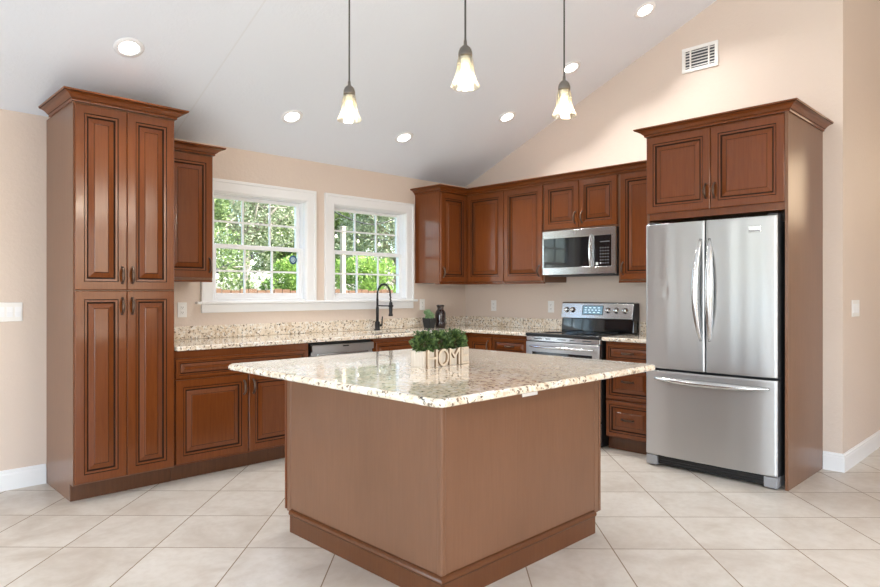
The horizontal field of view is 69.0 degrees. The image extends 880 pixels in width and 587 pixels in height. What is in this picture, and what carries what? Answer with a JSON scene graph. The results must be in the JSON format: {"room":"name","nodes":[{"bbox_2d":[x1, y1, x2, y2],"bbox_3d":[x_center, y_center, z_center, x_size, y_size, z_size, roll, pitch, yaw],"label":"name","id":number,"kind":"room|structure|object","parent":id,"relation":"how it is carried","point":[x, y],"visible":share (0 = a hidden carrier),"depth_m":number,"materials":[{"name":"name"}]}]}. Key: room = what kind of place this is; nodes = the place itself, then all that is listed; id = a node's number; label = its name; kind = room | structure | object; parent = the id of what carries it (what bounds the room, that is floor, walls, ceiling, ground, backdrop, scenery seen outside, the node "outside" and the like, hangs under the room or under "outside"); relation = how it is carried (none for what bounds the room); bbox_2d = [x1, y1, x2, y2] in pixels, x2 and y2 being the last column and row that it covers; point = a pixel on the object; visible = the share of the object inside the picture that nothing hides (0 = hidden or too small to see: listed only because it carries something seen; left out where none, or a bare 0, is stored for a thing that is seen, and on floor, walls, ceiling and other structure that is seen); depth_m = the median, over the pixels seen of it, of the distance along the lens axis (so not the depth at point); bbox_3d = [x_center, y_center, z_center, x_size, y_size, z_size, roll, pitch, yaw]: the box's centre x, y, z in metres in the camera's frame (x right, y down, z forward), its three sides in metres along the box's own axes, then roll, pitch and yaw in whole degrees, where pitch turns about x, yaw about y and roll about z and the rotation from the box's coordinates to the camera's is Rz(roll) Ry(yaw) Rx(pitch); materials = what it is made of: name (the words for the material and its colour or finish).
{"room":"kitchen","nodes":[
{"label":"kitchen","id":0,"kind":"room"},
{"bbox_2d":[0,109,464,482],"bbox_3d":[-2.976,-0.025,4.065,9.300,2.600,0.150,0,0,-45],"label":"wall","id":1,"kind":"structure","parent":0,"point":[23,136],"depth_m":4.26,"materials":[{"name":"beige paint"}]},
{"bbox_2d":[0,302,22,321],"bbox_3d":[-2.800,0.126,4.126,0.190,0.124,0.010,0,0,-45],"label":"light switch","id":2,"kind":"object","parent":1,"relation":"attached to","point":[9,311],"visible":1,"depth_m":4.15,"materials":[{"name":"white plastic"}]},
{"bbox_2d":[0,464,45,491],"bbox_3d":[-4.380,1.210,2.568,4.897,0.130,0.014,0,0,-45],"label":"baseboard","id":3,"kind":"structure","parent":1,"relation":"attached to","point":[16,478],"depth_m":4.19,"materials":[{"name":"white paint"}]},
{"bbox_2d":[177,302,186,316],"bbox_3d":[-1.984,0.134,4.929,0.072,0.115,0.008,0,0,-45],"label":"wall outlet","id":4,"kind":"object","parent":1,"relation":"attached to","point":[181,306],"visible":1,"depth_m":4.93,"materials":[{"name":"white plastic"}]},
{"bbox_2d":[174,139,225,281],"bbox_3d":[-1.888,-0.571,4.720,0.447,0.988,0.439,0,0,-45],"label":"upper cabinet","id":5,"kind":"object","parent":1,"relation":"attached to","point":[193,162],"visible":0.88,"depth_m":4.61,"materials":[{"name":"brown wood"}]},
{"bbox_2d":[200,178,316,301],"bbox_3d":[-1.496,-0.420,5.398,1.064,0.982,0.026,0,0,-45],"label":"trim","id":6,"kind":"structure","parent":1,"relation":"attached to","point":[309,197],"depth_m":5.62,"materials":[{"name":"white paint"}]},
{"bbox_2d":[214,191,304,300],"bbox_3d":[-1.554,-0.372,5.458,0.870,0.885,0.140,0,0,-45],"label":"window","id":7,"kind":"structure","parent":1,"relation":"in","point":[299,206],"depth_m":5.53,"materials":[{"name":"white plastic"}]},
{"bbox_2d":[289,255,296,263],"bbox_3d":[-1.304,-0.289,5.682,0.080,0.080,0.001,0,0,-45],"label":"window sticker","id":8,"kind":"object","parent":7,"relation":"attached to","point":[292,259],"visible":1,"depth_m":5.68,"materials":[{"name":"blue"}]},
{"bbox_2d":[195,299,417,303],"bbox_3d":[-1.090,0.082,5.827,2.330,0.022,0.100,0,0,-45],"label":"trim","id":9,"kind":"structure","parent":1,"relation":"attached to","point":[399,300],"depth_m":5.65,"materials":[{"name":"white paint"}]},
{"bbox_2d":[201,302,413,312],"bbox_3d":[-1.076,0.127,5.817,2.245,0.068,0.018,0,0,-45],"label":"trim","id":10,"kind":"structure","parent":1,"relation":"attached to","point":[205,308],"depth_m":5.62,"materials":[{"name":"white paint"}]},
{"bbox_2d":[334,211,394,224],"bbox_3d":[-1.247,-1.548,10.360,2.190,0.774,6.369,0,0,-9],"label":"string light","id":11,"kind":"object","parent":1,"relation":"attached to","point":[334,211],"visible":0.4,"depth_m":12.40,"materials":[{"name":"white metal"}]},
{"bbox_2d":[335,232,394,245],"bbox_3d":[-1.187,-1.269,11.941,2.831,0.325,9.284,0,0,-4],"label":"string light","id":12,"kind":"object","parent":1,"relation":"attached to","point":[335,232],"visible":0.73,"depth_m":14.83,"materials":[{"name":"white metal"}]},
{"bbox_2d":[324,192,413,299],"bbox_3d":[-0.660,-0.420,6.221,1.089,0.982,0.026,0,0,-45],"label":"trim","id":13,"kind":"structure","parent":1,"relation":"attached to","point":[330,199],"depth_m":6.11,"materials":[{"name":"white paint"}]},
{"bbox_2d":[334,205,404,299],"bbox_3d":[-0.718,-0.372,6.280,0.895,0.885,0.140,0,0,-45],"label":"window","id":14,"kind":"structure","parent":1,"relation":"in","point":[399,235],"depth_m":6.37,"materials":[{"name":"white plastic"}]},
{"bbox_2d":[420,299,424,309],"bbox_3d":[-0.185,0.126,6.700,0.072,0.115,0.008,0,0,-45],"label":"wall outlet","id":15,"kind":"object","parent":1,"relation":"attached to","point":[422,301],"visible":1,"depth_m":6.70,"materials":[{"name":"white plastic"}]},
{"bbox_2d":[415,191,504,284],"bbox_3d":[0.316,-0.544,6.591,0.761,0.924,0.864,0,0,-45],"label":"upper cabinet","id":16,"kind":"object","parent":1,"relation":"attached to","point":[459,239],"visible":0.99,"depth_m":6.48,"materials":[{"name":"brown wood"}]},
{"bbox_2d":[0,0,716,186],"bbox_3d":[1.168,-2.313,2.706,13.300,2.394,7.900,0,0,-45],"label":"ceiling","id":17,"kind":"structure","parent":0,"point":[236,66],"depth_m":4.72,"materials":[{"name":"white paint"}]},
{"bbox_2d":[113,37,143,57],"bbox_3d":[-1.911,-1.504,3.934,0.176,0.073,0.162,0,0,-45],"label":"recessed light","id":18,"kind":"object","parent":17,"relation":"in","point":[128,47],"visible":1,"depth_m":3.93,"materials":[{"name":"white plastic"}]},
{"bbox_2d":[281,110,302,122],"bbox_3d":[-1.168,-1.387,5.051,0.176,0.073,0.162,0,0,-45],"label":"recessed light","id":19,"kind":"object","parent":17,"relation":"in","point":[291,116],"visible":1,"depth_m":5.04,"materials":[{"name":"white plastic"}]},
{"bbox_2d":[337,0,360,123],"bbox_3d":[-0.401,-1.518,2.832,0.116,1.517,0.116,0,0,-45],"label":"pendant lamp","id":20,"kind":"object","parent":17,"relation":"hanging from","point":[348,109],"visible":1,"depth_m":2.82,"materials":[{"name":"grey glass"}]},
{"bbox_2d":[395,132,412,142],"bbox_3d":[-0.327,-1.407,5.814,0.176,0.073,0.162,0,0,-45],"label":"recessed light","id":21,"kind":"object","parent":17,"relation":"in","point":[404,137],"visible":1,"depth_m":5.80,"materials":[{"name":"white plastic"}]},
{"bbox_2d":[451,0,479,91],"bbox_3d":[0.094,-1.662,2.372,0.116,1.804,0.116,0,0,-45],"label":"pendant lamp","id":22,"kind":"object","parent":17,"relation":"hanging from","point":[465,75],"visible":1,"depth_m":2.36,"materials":[{"name":"grey glass"}]},
{"bbox_2d":[498,111,515,122],"bbox_3d":[0.626,-1.639,5.984,0.176,0.073,0.162,0,0,-45],"label":"recessed light","id":23,"kind":"object","parent":17,"relation":"in","point":[508,116],"visible":1,"depth_m":5.98,"materials":[{"name":"white plastic"}]},
{"bbox_2d":[552,0,576,119],"bbox_3d":[0.536,-1.668,2.764,0.116,1.817,0.116,0,0,-45],"label":"pendant lamp","id":24,"kind":"object","parent":17,"relation":"hanging from","point":[564,91],"visible":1,"depth_m":2.75,"materials":[{"name":"grey glass"}]},
{"bbox_2d":[561,61,580,73],"bbox_3d":[1.125,-1.933,5.505,0.176,0.073,0.162,0,0,-45],"label":"recessed light","id":25,"kind":"object","parent":17,"relation":"in","point":[573,66],"visible":0.89,"depth_m":5.50,"materials":[{"name":"white plastic"}]},
{"bbox_2d":[634,2,655,17],"bbox_3d":[1.612,-2.220,5.035,0.176,0.073,0.162,0,0,-45],"label":"recessed light","id":26,"kind":"object","parent":17,"relation":"in","point":[645,9],"visible":1,"depth_m":5.03,"materials":[{"name":"white plastic"}]},
{"bbox_2d":[0,445,879,586],"bbox_3d":[1.168,1.335,2.706,13.300,0.120,7.900,0,0,-45],"label":"floor","id":27,"kind":"structure","parent":0,"point":[659,525],"depth_m":3.36,"materials":[{"name":"beige tile"}]},
{"bbox_2d":[38,86,188,501],"bbox_3d":[-2.180,0.032,4.261,0.746,2.488,0.684,0,0,-45],"label":"pantry cabinet","id":28,"kind":"object","parent":27,"relation":"on","point":[110,159],"visible":1,"depth_m":4.04,"materials":[{"name":"brown wood"}]},
{"bbox_2d":[171,343,307,480],"bbox_3d":[-1.599,0.835,4.860,1.054,0.882,0.644,0,0,-45],"label":"base cabinet","id":29,"kind":"object","parent":27,"relation":"on","point":[224,418],"visible":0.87,"depth_m":4.55,"materials":[{"name":"brown wood"}]},
{"bbox_2d":[308,339,373,356],"bbox_3d":[-0.983,0.842,5.449,0.614,0.868,0.574,0,0,-45],"label":"dishwasher","id":30,"kind":"object","parent":27,"relation":"on","point":[315,349],"visible":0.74,"depth_m":5.22,"materials":[{"name":"silver metal"}]},
{"bbox_2d":[364,336,439,351],"bbox_3d":[-0.435,0.835,6.005,0.915,0.882,0.644,0,0,-45],"label":"base cabinet","id":31,"kind":"object","parent":27,"relation":"on","point":[395,343],"visible":0.02,"depth_m":5.63,"materials":[{"name":"brown wood"}]},
{"bbox_2d":[285,380,600,586],"bbox_3d":[-0.001,0.834,3.463,1.230,0.884,1.271,0,0,-45],"label":"kitchen island","id":32,"kind":"object","parent":27,"relation":"on","point":[476,494],"visible":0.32,"depth_m":2.95,"materials":[{"name":"brown wood"}]},
{"bbox_2d":[228,349,654,407],"bbox_3d":[0.006,0.377,3.238,1.542,0.030,1.548,0,0,-45],"label":"island countertop","id":33,"kind":"structure","parent":32,"relation":"on","point":[488,374],"depth_m":2.86,"materials":[{"name":"stone"}]},
{"bbox_2d":[409,327,468,367],"bbox_3d":[-0.001,0.266,3.206,0.371,0.190,0.158,0,0,-45],"label":"planter box","id":34,"kind":"object","parent":33,"relation":"on","point":[430,353],"visible":1,"depth_m":3.15,"materials":[{"name":"beige wood"}]},
{"bbox_2d":[522,391,537,396],"bbox_3d":[0.424,0.451,3.013,0.115,0.072,0.008,0,0,-45],"label":"island outlet","id":35,"kind":"object","parent":32,"relation":"attached to","point":[536,392],"visible":0.18,"depth_m":3.01,"materials":[{"name":"white plastic"}]},
{"bbox_2d":[454,333,492,349],"bbox_3d":[0.294,0.835,6.537,0.866,0.882,0.910,0,0,-45],"label":"base cabinet","id":36,"kind":"object","parent":27,"relation":"on","point":[481,341],"visible":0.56,"depth_m":6.20,"materials":[{"name":"brown wood"}]},
{"bbox_2d":[174,325,558,350],"bbox_3d":[-0.485,0.377,5.462,3.486,0.030,1.350,0,0,-45],"label":"countertop","id":37,"kind":"structure","parent":36,"relation":"on","point":[263,340],"depth_m":5.26,"materials":[{"name":"stone"}]},
{"bbox_2d":[374,283,392,329],"bbox_3d":[-0.521,0.135,6.093,0.094,0.451,0.252,0,0,-45],"label":"faucet","id":38,"kind":"object","parent":37,"relation":"on","point":[378,325],"visible":1,"depth_m":6.13,"materials":[{"name":"black metal"}]},
{"bbox_2d":[422,309,435,327],"bbox_3d":[-0.110,0.266,6.525,0.141,0.191,0.137,0,0,37],"label":"potted plant","id":39,"kind":"object","parent":37,"relation":"on","point":[429,321],"visible":1,"depth_m":6.49,"materials":[{"name":"green plant"}]},
{"bbox_2d":[435,305,445,327],"bbox_3d":[0.004,0.244,6.647,0.112,0.233,0.112,0,0,-45],"label":"vase","id":40,"kind":"object","parent":37,"relation":"on","point":[440,315],"visible":0.99,"depth_m":6.60,"materials":[{"name":"brown glass"}]},
{"bbox_2d":[493,334,528,352],"bbox_3d":[0.845,0.835,6.136,0.644,0.882,0.428,0,0,-45],"label":"base cabinet","id":41,"kind":"object","parent":27,"relation":"on","point":[506,343],"visible":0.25,"depth_m":5.94,"materials":[{"name":"brown wood"}]},
{"bbox_2d":[525,302,638,446],"bbox_3d":[1.240,0.682,5.671,0.714,1.186,0.758,0,0,-45],"label":"electric range","id":42,"kind":"object","parent":27,"relation":"on","point":[584,324],"visible":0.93,"depth_m":5.63,"materials":[{"name":"silver metal"}]},
{"bbox_2d":[525,330,637,339],"bbox_3d":[1.254,0.369,5.685,0.638,0.028,0.758,0,0,-45],"label":"cooktop","id":43,"kind":"object","parent":42,"relation":"in","point":[553,334],"depth_m":5.56,"materials":[{"name":"black ceramic"}]},
{"bbox_2d":[606,341,646,454],"bbox_3d":[1.698,0.835,5.270,0.644,0.882,0.432,0,0,-45],"label":"base cabinet","id":44,"kind":"object","parent":27,"relation":"on","point":[625,395],"visible":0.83,"depth_m":5.09,"materials":[{"name":"brown wood"}]},
{"bbox_2d":[602,334,645,342],"bbox_3d":[1.697,0.377,5.269,0.646,0.030,0.438,0,0,-45],"label":"countertop","id":45,"kind":"structure","parent":44,"relation":"on","point":[633,338],"depth_m":5.14,"materials":[{"name":"stone"}]},
{"bbox_2d":[646,213,784,488],"bbox_3d":[2.085,0.381,4.671,0.836,1.790,0.910,0,0,-45],"label":"refrigerator","id":46,"kind":"object","parent":27,"relation":"on","point":[715,289],"visible":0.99,"depth_m":4.36,"materials":[{"name":"grey metal"}]},
{"bbox_2d":[633,98,833,490],"bbox_3d":[2.136,0.026,4.701,0.818,2.498,1.121,0,0,-45],"label":"tall cabinet","id":47,"kind":"object","parent":27,"relation":"on","point":[764,159],"visible":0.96,"depth_m":4.39,"materials":[{"name":"brown wood"}]},
{"bbox_2d":[465,0,879,453],"bbox_3d":[2.999,-0.758,7.261,4.000,4.067,3.676,0,0,-45],"label":"wall","id":48,"kind":"structure","parent":0,"point":[823,54],"depth_m":5.07,"materials":[{"name":"beige paint"}]},
{"bbox_2d":[174,316,561,339],"bbox_3d":[-0.485,0.310,5.462,3.486,0.102,1.350,0,0,-45],"label":"backsplash","id":49,"kind":"structure","parent":48,"relation":"attached to","point":[258,329],"depth_m":5.91,"materials":[{"name":"stone"}]},
{"bbox_2d":[491,300,495,310],"bbox_3d":[0.576,0.141,6.865,0.008,0.115,0.072,0,0,-45],"label":"wall outlet","id":50,"kind":"object","parent":48,"relation":"attached to","point":[493,302],"visible":1,"depth_m":6.87,"materials":[{"name":"white plastic"}]},
{"bbox_2d":[504,185,565,283],"bbox_3d":[0.911,-0.544,6.233,0.414,0.924,0.478,0,0,-45],"label":"upper cabinet","id":51,"kind":"object","parent":48,"relation":"attached to","point":[523,207],"visible":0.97,"depth_m":6.11,"materials":[{"name":"brown wood"}]},
{"bbox_2d":[548,301,553,312],"bbox_3d":[1.098,0.141,6.335,0.008,0.115,0.072,0,0,-45],"label":"wall outlet","id":52,"kind":"object","parent":48,"relation":"attached to","point":[550,303],"visible":1,"depth_m":6.33,"materials":[{"name":"white plastic"}]},
{"bbox_2d":[544,174,618,231],"bbox_3d":[1.349,-0.784,5.789,0.414,0.444,0.765,0,0,-45],"label":"upper cabinet","id":53,"kind":"object","parent":48,"relation":"attached to","point":[591,202],"visible":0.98,"depth_m":5.64,"materials":[{"name":"brown wood"}]},
{"bbox_2d":[542,226,618,276],"bbox_3d":[1.338,-0.354,5.774,0.446,0.412,0.756,0,0,-45],"label":"microwave","id":54,"kind":"object","parent":53,"relation":"attached to","point":[586,252],"visible":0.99,"depth_m":5.62,"materials":[{"name":"silver metal"}]},
{"bbox_2d":[619,170,646,282],"bbox_3d":[1.775,-0.544,5.355,0.414,0.924,0.448,0,0,-45],"label":"upper cabinet","id":55,"kind":"object","parent":48,"relation":"attached to","point":[632,185],"visible":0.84,"depth_m":5.30,"materials":[{"name":"brown wood"}]},
{"bbox_2d":[410,160,646,195],"bbox_3d":[0.765,-1.032,5.843,0.490,0.066,2.560,0,0,-45],"label":"crown molding","id":56,"kind":"structure","parent":55,"relation":"attached to","point":[639,165],"depth_m":5.94,"materials":[{"name":"brown wood"}]},
{"bbox_2d":[640,322,645,333],"bbox_3d":[1.920,0.310,5.489,0.020,0.102,0.438,0,0,-45],"label":"backsplash","id":57,"kind":"structure","parent":48,"relation":"attached to","point":[642,324],"depth_m":5.62,"materials":[{"name":"stone"}]},
{"bbox_2d":[682,40,718,73],"bbox_3d":[2.139,-1.937,5.272,0.012,0.205,0.300,0,0,-45],"label":"air vent","id":58,"kind":"object","parent":48,"relation":"in","point":[706,55],"visible":1,"depth_m":5.27,"materials":[{"name":"white plastic"}]},
{"bbox_2d":[823,430,879,472],"bbox_3d":[4.244,1.210,5.986,4.014,0.130,0.139,0,0,-45],"label":"baseboard","id":59,"kind":"structure","parent":48,"relation":"attached to","point":[832,461],"depth_m":4.66,"materials":[{"name":"white paint"}]},
{"bbox_2d":[852,300,859,316],"bbox_3d":[3.089,0.118,4.764,0.202,0.120,0.010,0,0,-45],"label":"light switch","id":60,"kind":"object","parent":48,"relation":"attached to","point":[855,303],"visible":1,"depth_m":4.75,"materials":[{"name":"white plastic"}]},
{"label":"outside","id":61,"kind":"structure","parent":0,"visible":0},
{"bbox_3d":[-12.718,1.726,26.082,52.000,0.200,44.800,0,0,-45],"label":"ground","id":62,"kind":"structure","parent":61,"visible":0},
{"bbox_2d":[214,198,254,289],"bbox_3d":[-5.553,-0.486,14.474,2.786,4.270,3.325,0,0,6],"label":"tree","id":63,"kind":"object","parent":62,"relation":"on","point":[220,205],"visible":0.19,"depth_m":14.31,"materials":[{"name":"green plant"}]},
{"bbox_2d":[214,199,293,288],"bbox_3d":[-5.522,-1.938,18.476,4.014,7.175,4.948,0,0,33],"label":"tree","id":64,"kind":"object","parent":62,"relation":"on","point":[253,213],"visible":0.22,"depth_m":18.04,"materials":[{"name":"green plant"}]},
{"bbox_2d":[258,253,295,290],"bbox_3d":[-3.696,0.340,16.176,2.023,2.617,1.687,0,0,-45],"label":"bush","id":65,"kind":"object","parent":62,"relation":"on","point":[289,278],"visible":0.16,"depth_m":15.68,"materials":[{"name":"green plant"}]},
{"bbox_2d":[216,288,392,292],"bbox_3d":[-5.630,0.750,12.037,12.400,1.670,0.062,0,0,-45],"label":"fence","id":66,"kind":"object","parent":62,"relation":"on","point":[218,290],"visible":0.15,"depth_m":14.06,"materials":[{"name":"brown wood"}]},
{"bbox_2d":[216,258,242,278],"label":"string light","id":67,"kind":"object","parent":66,"relation":"attached to","point":[217,276],"depth_m":11.39,"materials":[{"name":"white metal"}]},
{"bbox_2d":[247,251,263,264],"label":"string light","id":68,"kind":"object","parent":66,"relation":"attached to","point":[251,263],"depth_m":11.86,"materials":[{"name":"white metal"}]},
{"bbox_2d":[239,203,381,286],"bbox_3d":[-5.117,-2.101,24.381,5.142,7.502,5.853,0,0,10],"label":"tree","id":69,"kind":"object","parent":62,"relation":"on","point":[279,255],"visible":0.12,"depth_m":23.55,"materials":[{"name":"green plant"}]},
{"bbox_2d":[339,226,345,292],"bbox_3d":[-2.270,0.041,14.967,0.120,3.170,0.120,0,0,-45],"label":"wooden post","id":70,"kind":"object","parent":62,"relation":"on","point":[342,235],"visible":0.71,"depth_m":14.93,"materials":[{"name":"white wood"}]},
{"bbox_2d":[334,213,395,292],"bbox_3d":[-1.350,-1.688,21.845,4.908,6.674,3.816,0,0,-23],"label":"tree","id":71,"kind":"object","parent":62,"relation":"on","point":[384,228],"visible":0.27,"depth_m":20.73,"materials":[{"name":"green plant"}]},
{"bbox_2d":[335,255,395,292],"bbox_3d":[-1.940,0.279,17.405,1.885,2.739,1.682,0,0,-45],"label":"bush","id":72,"kind":"object","parent":62,"relation":"on","point":[368,283],"visible":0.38,"depth_m":17.14,"materials":[{"name":"green plant"}]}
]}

